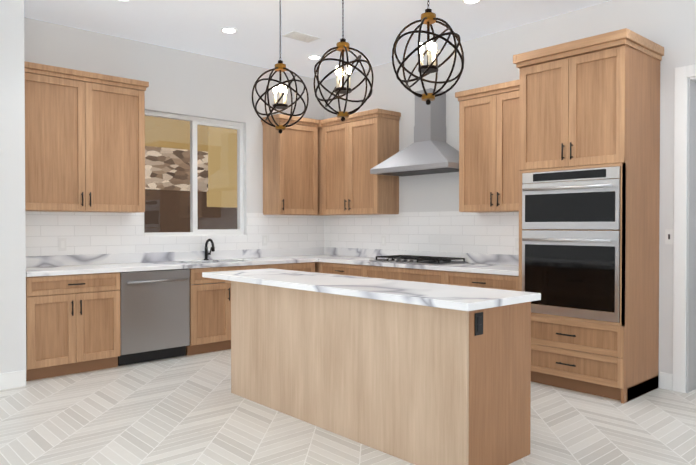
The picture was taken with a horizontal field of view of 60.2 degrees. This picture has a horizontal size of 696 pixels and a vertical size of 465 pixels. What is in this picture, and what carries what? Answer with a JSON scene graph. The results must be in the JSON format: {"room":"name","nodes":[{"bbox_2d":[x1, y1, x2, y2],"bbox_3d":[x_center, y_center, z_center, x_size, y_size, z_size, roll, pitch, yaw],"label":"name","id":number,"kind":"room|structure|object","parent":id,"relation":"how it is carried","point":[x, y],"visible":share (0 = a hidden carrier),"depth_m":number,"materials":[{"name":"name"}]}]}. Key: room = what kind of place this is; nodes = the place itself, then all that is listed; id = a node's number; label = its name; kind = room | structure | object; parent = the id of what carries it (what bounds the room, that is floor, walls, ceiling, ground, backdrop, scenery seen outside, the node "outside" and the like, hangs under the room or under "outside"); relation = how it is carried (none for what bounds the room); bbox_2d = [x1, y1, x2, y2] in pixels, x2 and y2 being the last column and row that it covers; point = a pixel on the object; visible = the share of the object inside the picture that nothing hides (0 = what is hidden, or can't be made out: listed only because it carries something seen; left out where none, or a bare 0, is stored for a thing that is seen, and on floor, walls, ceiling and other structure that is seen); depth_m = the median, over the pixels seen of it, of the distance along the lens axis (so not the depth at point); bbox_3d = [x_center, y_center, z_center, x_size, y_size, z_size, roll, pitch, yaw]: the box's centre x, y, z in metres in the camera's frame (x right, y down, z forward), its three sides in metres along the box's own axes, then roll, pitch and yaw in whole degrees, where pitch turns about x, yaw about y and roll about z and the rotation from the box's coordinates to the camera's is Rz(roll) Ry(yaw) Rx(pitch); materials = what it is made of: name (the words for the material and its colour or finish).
{"room":"kitchen","nodes":[
{"label":"kitchen","id":0,"kind":"room"},
{"bbox_2d":[0,0,25,385],"bbox_3d":[-5.048,-0.339,3.259,5.760,3.200,0.900,-1,1,-42],"label":"wall","id":1,"kind":"structure","parent":0,"point":[12,240],"depth_m":4.80,"materials":[{"name":"white paint"}]},
{"bbox_2d":[0,370,24,389],"bbox_3d":[-4.744,1.200,2.934,5.750,0.130,0.015,-1,1,-42],"label":"baseboard","id":2,"kind":"structure","parent":1,"relation":"attached to","point":[14,379],"depth_m":4.80,"materials":[{"name":"white"}]},
{"bbox_2d":[24,17,323,234],"bbox_3d":[-1.688,-0.379,6.774,3.940,3.200,0.200,-1,1,-42],"label":"wall","id":3,"kind":"structure","parent":0,"point":[184,83],"depth_m":6.57,"materials":[{"name":"white paint"}]},
{"bbox_2d":[24,61,148,212],"bbox_3d":[-2.502,-0.834,5.633,1.162,1.275,0.382,-1,1,-42],"label":"upper cabinet","id":4,"kind":"object","parent":3,"relation":"attached to","point":[84,141],"visible":0.77,"depth_m":5.49,"materials":[{"name":"brown wood"}]},
{"bbox_2d":[25,211,324,255],"bbox_3d":[-1.691,0.039,6.635,3.738,0.532,0.010,-1,1,-42],"label":"tile backsplash","id":5,"kind":"structure","parent":3,"relation":"attached to","point":[84,233],"depth_m":6.16,"materials":[{"name":"white tile"}]},
{"bbox_2d":[261,114,318,214],"bbox_3d":[-0.697,-0.795,7.269,0.600,1.160,0.382,-1,1,-42],"label":"upper cabinet","id":6,"kind":"object","parent":3,"relation":"attached to","point":[290,170],"visible":0.94,"depth_m":7.14,"materials":[{"name":"brown wood"}]},
{"bbox_2d":[24,0,610,79],"bbox_3d":[1.243,-1.977,1.315,12.500,0.120,12.200,-1,1,-42],"label":"ceiling","id":7,"kind":"structure","parent":0,"point":[373,29],"depth_m":5.62,"materials":[{"name":"white paint"}]},
{"bbox_2d":[220,27,237,32],"bbox_3d":[-1.153,-1.961,5.824,0.170,0.013,0.170,-1,1,-42],"label":"recessed light","id":8,"kind":"object","parent":7,"relation":"in","point":[228,30],"visible":0.98,"depth_m":5.81,"materials":[{"name":"white plastic"}]},
{"bbox_2d":[252,0,308,133],"bbox_3d":[-0.525,-1.361,4.659,0.426,1.186,0.443,-1,1,-42],"label":"pendant light","id":9,"kind":"object","parent":7,"relation":"hanging from","point":[280,66],"visible":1,"depth_m":4.63,"materials":[{"name":"brown metal"}]},
{"bbox_2d":[282,31,319,42],"bbox_3d":[-0.470,-1.962,6.038,0.340,0.015,0.200,-1,1,-42],"label":"ceiling vent","id":10,"kind":"object","parent":7,"relation":"in","point":[300,36],"visible":0.96,"depth_m":6.02,"materials":[{"name":"white metal"}]},
{"bbox_2d":[307,55,321,59],"bbox_3d":[-0.378,-1.971,6.755,0.170,0.013,0.170,-1,1,-42],"label":"recessed light","id":11,"kind":"object","parent":7,"relation":"in","point":[314,57],"visible":0.94,"depth_m":6.74,"materials":[{"name":"white plastic"}]},
{"bbox_2d":[313,0,373,120],"bbox_3d":[-0.035,-1.355,4.118,0.443,1.186,0.435,-1,1,-42],"label":"pendant light","id":12,"kind":"object","parent":7,"relation":"hanging from","point":[342,46],"visible":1,"depth_m":4.09,"materials":[{"name":"brown metal"}]},
{"bbox_2d":[392,0,463,104],"bbox_3d":[0.476,-1.349,3.555,0.426,1.186,0.442,-1,1,-42],"label":"pendant light","id":13,"kind":"object","parent":7,"relation":"hanging from","point":[428,18],"visible":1,"depth_m":3.53,"materials":[{"name":"brown metal"}]},
{"bbox_2d":[461,0,481,3],"bbox_3d":[1.038,-1.952,5.043,0.170,0.013,0.170,-1,1,-42],"label":"recessed light","id":14,"kind":"object","parent":7,"relation":"in","point":[470,1],"visible":0.92,"depth_m":5.07,"materials":[{"name":"white plastic"}]},
{"bbox_2d":[0,349,695,464],"bbox_3d":[1.243,1.333,1.353,12.500,0.100,12.200,-1,1,-42],"label":"floor","id":15,"kind":"structure","parent":0,"point":[187,410],"depth_m":3.88,"materials":[{"name":"beige tile"}]},
{"bbox_2d":[26,272,120,380],"bbox_3d":[-2.554,0.799,5.423,0.779,0.875,0.652,-1,1,-42],"label":"base cabinet","id":16,"kind":"object","parent":15,"relation":"on","point":[73,326],"visible":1,"depth_m":5.19,"materials":[{"name":"brown wood"}]},
{"bbox_2d":[118,269,189,365],"bbox_3d":[-1.995,0.792,5.905,0.690,0.867,0.636,-1,1,-42],"label":"dishwasher","id":17,"kind":"object","parent":15,"relation":"on","point":[154,314],"visible":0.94,"depth_m":5.70,"materials":[{"name":"silver metal"}]},
{"bbox_2d":[186,262,314,355],"bbox_3d":[-1.163,0.785,6.683,1.582,0.875,0.652,-1,1,-42],"label":"base cabinet","id":18,"kind":"object","parent":15,"relation":"on","point":[210,317],"visible":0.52,"depth_m":6.11,"materials":[{"name":"brown wood"}]},
{"bbox_2d":[26,247,313,284],"bbox_3d":[-1.470,0.388,6.401,3.706,0.360,0.636,-1,1,-42],"label":"countertop","id":19,"kind":"structure","parent":18,"relation":"on","point":[55,265],"depth_m":6.08,"materials":[{"name":"stone"}]},
{"bbox_2d":[204,239,214,259],"bbox_3d":[-1.502,0.186,6.593,0.100,0.237,0.195,-1,1,-42],"label":"faucet","id":20,"kind":"object","parent":19,"relation":"on","point":[212,249],"visible":1,"depth_m":6.61,"materials":[{"name":"black metal"}]},
{"bbox_2d":[225,280,536,464],"bbox_3d":[-0.010,0.813,4.142,0.636,0.874,2.496,-1,1,-42],"label":"kitchen island","id":21,"kind":"object","parent":15,"relation":"on","point":[417,373],"depth_m":3.39,"materials":[{"name":"brown wood"}]},
{"bbox_2d":[202,268,540,311],"bbox_3d":[-0.050,0.354,4.155,0.680,0.040,2.656,-1,1,-42],"label":"island countertop","id":22,"kind":"structure","parent":21,"relation":"on","point":[457,298],"depth_m":3.64,"materials":[{"name":"white stone"}]},
{"bbox_2d":[475,312,482,335],"bbox_3d":[0.670,0.466,3.064,0.070,0.115,0.008,-1,1,-42],"label":"outlet","id":23,"kind":"object","parent":21,"relation":"attached to","point":[479,323],"visible":1,"depth_m":3.06,"materials":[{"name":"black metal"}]},
{"bbox_2d":[315,262,518,290],"bbox_3d":[0.554,0.787,6.457,0.652,0.875,3.292,-1,1,-42],"label":"base cabinet","id":24,"kind":"object","parent":15,"relation":"on","point":[496,281],"visible":0.17,"depth_m":5.81,"materials":[{"name":"brown wood"}]},
{"bbox_2d":[314,247,518,275],"bbox_3d":[0.769,0.281,6.196,0.660,0.140,2.624,-1,1,-42],"label":"countertop","id":25,"kind":"structure","parent":24,"relation":"on","point":[497,264],"depth_m":6.17,"materials":[{"name":"stone"}]},
{"bbox_2d":[369,255,467,264],"bbox_3d":[0.720,0.283,6.257,0.525,0.052,0.914,-1,1,-42],"label":"cooktop","id":26,"kind":"object","parent":25,"relation":"in","point":[421,260],"visible":1,"depth_m":6.10,"materials":[{"name":"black metal"}]},
{"bbox_2d":[513,28,663,403],"bbox_3d":[1.931,-0.114,4.881,0.713,2.712,0.930,-1,1,-42],"label":"tall cabinet","id":27,"kind":"object","parent":15,"relation":"on","point":[589,156],"visible":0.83,"depth_m":4.62,"materials":[{"name":"brown wood"}]},
{"bbox_2d":[324,0,695,387],"bbox_3d":[3.793,-0.342,3.509,0.200,3.200,12.000,-1,1,-42],"label":"wall","id":28,"kind":"structure","parent":0,"point":[669,26],"depth_m":5.63,"materials":[{"name":"white paint"}]},
{"bbox_2d":[317,120,324,215],"bbox_3d":[-0.289,-0.798,7.597,0.348,1.160,0.445,-1,1,-42],"label":"upper cabinet","id":29,"kind":"object","parent":28,"relation":"attached to","point":[321,126],"depth_m":7.38,"materials":[{"name":"brown wood"}]},
{"bbox_2d":[325,112,400,215],"bbox_3d":[0.138,-0.768,7.126,0.348,1.110,0.952,-1,1,-42],"label":"upper cabinet","id":30,"kind":"object","parent":28,"relation":"attached to","point":[354,149],"depth_m":6.88,"materials":[{"name":"brown wood"}]},
{"bbox_2d":[370,88,458,175],"bbox_3d":[0.782,-1.062,6.300,0.496,0.864,1.068,-1,1,-42],"label":"range hood","id":31,"kind":"object","parent":28,"relation":"attached to","point":[429,150],"visible":0.81,"depth_m":6.26,"materials":[{"name":"silver metal"}]},
{"bbox_2d":[325,211,518,254],"bbox_3d":[0.804,0.038,6.657,0.010,0.532,3.268,-1,1,-42],"label":"tile backsplash","id":32,"kind":"structure","parent":28,"relation":"attached to","point":[442,231],"depth_m":6.55,"materials":[{"name":"white tile"}]},
{"bbox_2d":[515,238,518,250],"bbox_3d":[1.627,0.113,5.735,0.007,0.120,0.070,-1,1,-42],"label":"outlet","id":33,"kind":"object","parent":32,"relation":"attached to","point":[516,239],"depth_m":5.74,"materials":[{"name":"white plastic"}]},
{"bbox_2d":[455,80,519,212],"bbox_3d":[1.466,-0.776,5.634,0.382,1.160,0.873,-1,1,-42],"label":"upper cabinet","id":34,"kind":"object","parent":28,"relation":"attached to","point":[489,170],"visible":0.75,"depth_m":5.58,"materials":[{"name":"brown wood"}]},
{"bbox_2d":[665,229,673,243],"bbox_3d":[2.536,0.034,4.743,0.012,0.120,0.060,-1,1,-42],"label":"switch plate","id":35,"kind":"object","parent":28,"relation":"attached to","point":[669,236],"visible":1,"depth_m":4.74,"materials":[{"name":"white plastic"}]},
{"bbox_2d":[673,64,695,392],"bbox_3d":[2.994,-0.017,4.380,0.220,2.530,1.080,-1,1,-42],"label":"door frame","id":36,"kind":"structure","parent":28,"relation":"attached to","point":[684,321],"depth_m":4.67,"materials":[{"name":"white"}]},
{"label":"outside","id":37,"kind":"structure","parent":0,"visible":0},
{"bbox_2d":[144,116,236,232],"bbox_3d":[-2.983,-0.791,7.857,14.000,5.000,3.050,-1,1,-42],"label":"window glass","id":38,"kind":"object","parent":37,"point":[154,137],"depth_m":9.98,"materials":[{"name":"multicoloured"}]}
]}

